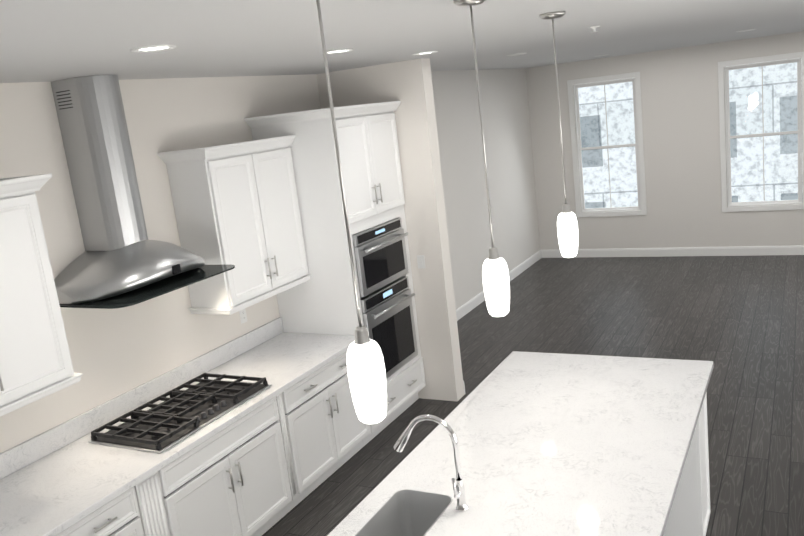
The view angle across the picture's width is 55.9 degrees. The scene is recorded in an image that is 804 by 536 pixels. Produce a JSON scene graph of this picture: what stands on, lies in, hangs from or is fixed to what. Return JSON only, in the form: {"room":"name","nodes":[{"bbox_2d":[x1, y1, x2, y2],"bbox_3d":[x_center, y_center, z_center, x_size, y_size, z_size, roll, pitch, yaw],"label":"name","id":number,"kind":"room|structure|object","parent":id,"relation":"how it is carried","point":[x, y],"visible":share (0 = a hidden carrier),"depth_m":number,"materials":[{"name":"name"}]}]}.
{"room":"kitchen","nodes":[
{"label":"kitchen","id":0,"kind":"room"},
{"bbox_2d":[0,68,539,452],"bbox_3d":[-1.187,0.049,5.725,0.120,2.900,14.040,0,13,28],"label":"wall","id":1,"kind":"structure","parent":0,"point":[115,352],"depth_m":5.09,"materials":[{"name":"paint"}]},
{"bbox_2d":[0,173,82,416],"bbox_3d":[-2.072,0.176,3.511,0.398,1.078,1.007,0,13,28],"label":"upper cabinet","id":2,"kind":"object","parent":1,"relation":"attached to","point":[35,361],"visible":1,"depth_m":3.68,"materials":[{"name":"white wood"}]},
{"bbox_2d":[0,317,283,478],"bbox_3d":[-1.659,0.811,4.681,0.020,0.124,3.094,0,13,28],"label":"backsplash","id":3,"kind":"structure","parent":1,"relation":"attached to","point":[29,451],"depth_m":4.62,"materials":[{"name":"stone"}]},
{"bbox_2d":[51,75,234,308],"bbox_3d":[-1.541,-0.479,4.289,0.608,1.200,0.950,0,13,28],"label":"range hood","id":4,"kind":"object","parent":1,"relation":"attached to","point":[122,261],"visible":1,"depth_m":4.22,"materials":[{"name":"silver metal"}]},
{"bbox_2d":[157,135,310,314],"bbox_3d":[-1.113,-0.325,5.313,0.398,1.093,0.977,0,13,28],"label":"upper cabinet","id":5,"kind":"object","parent":1,"relation":"attached to","point":[236,205],"visible":1,"depth_m":5.08,"materials":[{"name":"white wood"}]},
{"bbox_2d":[239,309,246,323],"bbox_3d":[-1.174,0.350,5.608,0.008,0.114,0.070,0,13,28],"label":"outlet","id":6,"kind":"object","parent":1,"relation":"attached to","point":[243,316],"visible":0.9,"depth_m":5.61,"materials":[{"name":"white plastic"}]},
{"bbox_2d":[456,250,541,320],"bbox_3d":[0.924,0.422,9.529,0.014,0.130,5.465,0,13,28],"label":"baseboard","id":7,"kind":"structure","parent":1,"relation":"attached to","point":[469,305],"depth_m":9.77,"materials":[{"name":"white wood"}]},
{"bbox_2d":[316,58,464,401],"bbox_3d":[-0.088,-0.265,6.598,1.000,2.900,0.160,0,13,28],"label":"wall","id":8,"kind":"structure","parent":0,"point":[408,84],"depth_m":6.34,"materials":[{"name":"paint"}]},
{"bbox_2d":[417,255,424,267],"bbox_3d":[0.161,-0.052,6.425,0.070,0.114,0.010,0,13,28],"label":"switch","id":9,"kind":"object","parent":8,"relation":"attached to","point":[421,261],"visible":1,"depth_m":6.42,"materials":[{"name":"white plastic"}]},
{"bbox_2d":[0,0,803,82],"bbox_3d":[1.501,-1.414,3.894,6.600,0.080,14.040,0,13,28],"label":"ceiling","id":10,"kind":"structure","parent":0,"point":[48,40],"depth_m":3.70,"materials":[{"name":"paint"}]},
{"bbox_2d":[131,45,175,51],"bbox_3d":[-1.038,-0.915,3.167,0.184,0.008,0.184,0,13,28],"label":"recessed light","id":11,"kind":"object","parent":10,"relation":"in","point":[154,48],"visible":1,"depth_m":3.17,"materials":[{"name":"white"}]},
{"bbox_2d":[322,49,352,53],"bbox_3d":[-0.371,-1.249,4.376,0.184,0.008,0.184,0,13,28],"label":"recessed light","id":12,"kind":"object","parent":10,"relation":"in","point":[338,51],"visible":0.94,"depth_m":4.36,"materials":[{"name":"white"}]},
{"bbox_2d":[316,0,386,423],"bbox_3d":[-0.151,-0.158,2.017,0.124,1.211,0.124,0,13,28],"label":"pendant light","id":13,"kind":"object","parent":10,"relation":"hanging from","point":[366,373],"visible":1,"depth_m":2.07,"materials":[{"name":"white glass"}]},
{"bbox_2d":[412,51,437,54],"bbox_3d":[0.163,-1.524,5.380,0.184,0.008,0.184,0,13,28],"label":"recessed light","id":14,"kind":"object","parent":10,"relation":"in","point":[425,53],"visible":1,"depth_m":5.34,"materials":[{"name":"white"}]},
{"bbox_2d":[453,0,509,316],"bbox_3d":[0.319,-0.400,2.901,0.124,1.211,0.124,0,13,28],"label":"pendant light","id":15,"kind":"object","parent":10,"relation":"hanging from","point":[496,281],"visible":1,"depth_m":2.95,"materials":[{"name":"white glass"}]},
{"bbox_2d":[507,53,526,55],"bbox_3d":[1.062,-1.972,7.005,0.184,0.008,0.184,0,13,28],"label":"recessed light","id":16,"kind":"object","parent":10,"relation":"in","point":[516,54],"visible":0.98,"depth_m":6.96,"materials":[{"name":"white"}]},
{"bbox_2d":[539,11,577,257],"bbox_3d":[0.798,-0.646,3.802,0.124,1.211,0.124,0,13,28],"label":"pendant light","id":17,"kind":"object","parent":10,"relation":"hanging from","point":[567,228],"visible":1,"depth_m":3.85,"materials":[{"name":"white glass"}]},
{"bbox_2d":[587,26,599,32],"bbox_3d":[1.218,-1.514,4.809,0.080,0.034,0.080,0,13,28],"label":"sprinkler","id":18,"kind":"object","parent":10,"relation":"attached to","point":[593,28],"visible":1,"depth_m":4.79,"materials":[{"name":"white plastic"}]},
{"bbox_2d":[262,255,803,535],"bbox_3d":[1.841,1.473,4.503,6.600,0.060,14.040,0,13,28],"label":"floor","id":19,"kind":"structure","parent":0,"point":[738,321],"depth_m":7.38,"materials":[{"name":"brown wood"}]},
{"bbox_2d":[57,480,156,535],"bbox_3d":[-1.788,1.591,3.688,0.720,0.876,0.906,0,13,28],"label":"base cabinet","id":20,"kind":"object","parent":19,"relation":"on","point":[130,513],"depth_m":3.73,"materials":[{"name":"white wood"}]},
{"bbox_2d":[145,467,176,535],"bbox_3d":[-1.562,1.475,4.113,0.720,0.876,0.165,0,13,28],"label":"pilaster","id":21,"kind":"object","parent":19,"relation":"on","point":[158,490],"depth_m":3.94,"materials":[{"name":"white wood"}]},
{"bbox_2d":[165,391,301,535],"bbox_3d":[-1.288,1.334,4.628,0.720,0.876,1.119,0,13,28],"label":"base cabinet","id":22,"kind":"object","parent":19,"relation":"on","point":[263,469],"depth_m":4.50,"materials":[{"name":"white wood"}]},
{"bbox_2d":[285,352,370,499],"bbox_3d":[-0.820,1.093,5.508,0.718,0.876,1.042,0,13,28],"label":"base cabinet","id":23,"kind":"object","parent":19,"relation":"on","point":[328,430],"depth_m":5.29,"materials":[{"name":"white wood"}]},
{"bbox_2d":[0,332,354,535],"bbox_3d":[-1.324,0.889,4.524,0.758,0.038,3.094,0,13,28],"label":"countertop","id":24,"kind":"structure","parent":23,"relation":"on","point":[58,491],"depth_m":3.97,"materials":[{"name":"stone"}]},
{"bbox_2d":[88,373,270,452],"bbox_3d":[-1.297,0.833,4.524,0.550,0.062,0.970,0,13,28],"label":"cooktop","id":25,"kind":"object","parent":24,"relation":"on","point":[178,415],"visible":1,"depth_m":4.44,"materials":[{"name":"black metal"}]},
{"bbox_2d":[244,101,425,445],"bbox_3d":[-0.438,0.026,6.159,0.790,2.596,1.040,0,13,28],"label":"tall cabinet","id":26,"kind":"object","parent":19,"relation":"on","point":[322,300],"visible":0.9,"depth_m":5.79,"materials":[{"name":"white wood"}]},
{"bbox_2d":[663,392,710,535],"bbox_3d":[0.458,1.433,3.184,1.193,0.875,3.448,0,13,28],"label":"kitchen island","id":27,"kind":"object","parent":19,"relation":"on","point":[690,512],"visible":0.08,"depth_m":4.15,"materials":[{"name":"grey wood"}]},
{"bbox_2d":[327,351,713,535],"bbox_3d":[0.445,0.976,3.127,1.218,0.038,3.593,0,13,28],"label":"island countertop","id":28,"kind":"structure","parent":27,"relation":"on","point":[553,444],"depth_m":3.52,"materials":[{"name":"stone"}]},
{"bbox_2d":[355,489,451,535],"bbox_3d":[-0.004,1.159,3.057,0.334,0.260,0.624,0,13,28],"label":"sink","id":29,"kind":"object","parent":28,"relation":"in","point":[406,512],"visible":0.77,"depth_m":3.29,"materials":[{"name":"silver metal"}]},
{"bbox_2d":[394,414,468,511],"bbox_3d":[0.102,0.794,3.108,0.312,0.401,0.088,0,13,28],"label":"faucet","id":30,"kind":"object","parent":28,"relation":"on","point":[458,487],"visible":1,"depth_m":3.07,"materials":[{"name":"silver metal"}]},
{"bbox_2d":[526,31,803,249],"bbox_3d":[4.850,-1.600,10.172,6.360,2.900,0.120,0,13,28],"label":"wall","id":31,"kind":"structure","parent":0,"point":[680,116],"depth_m":10.67,"materials":[{"name":"paint"}]},
{"bbox_2d":[567,72,646,217],"bbox_3d":[3.007,-1.766,11.085,1.030,2.030,0.118,0,13,28],"label":"window","id":32,"kind":"structure","parent":31,"relation":"in","point":[641,208],"depth_m":11.08,"materials":[{"name":"white"}]},
{"bbox_2d":[541,245,803,257],"bbox_3d":[4.966,-0.237,10.402,6.330,0.130,0.014,0,13,28],"label":"baseboard","id":33,"kind":"structure","parent":31,"relation":"attached to","point":[796,249],"depth_m":10.88,"materials":[{"name":"white wood"}]},
{"bbox_2d":[718,52,803,211],"bbox_3d":[4.820,-1.775,10.118,1.060,2.030,0.118,0,13,28],"label":"window","id":34,"kind":"structure","parent":31,"relation":"in","point":[724,119],"depth_m":10.13,"materials":[{"name":"white"}]},
{"label":"outside","id":35,"kind":"structure","parent":0,"visible":0},
{"bbox_2d":[576,58,802,207],"bbox_3d":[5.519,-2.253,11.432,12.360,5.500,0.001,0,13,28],"label":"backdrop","id":36,"kind":"structure","parent":35,"point":[754,114],"depth_m":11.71,"materials":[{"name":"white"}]}
]}

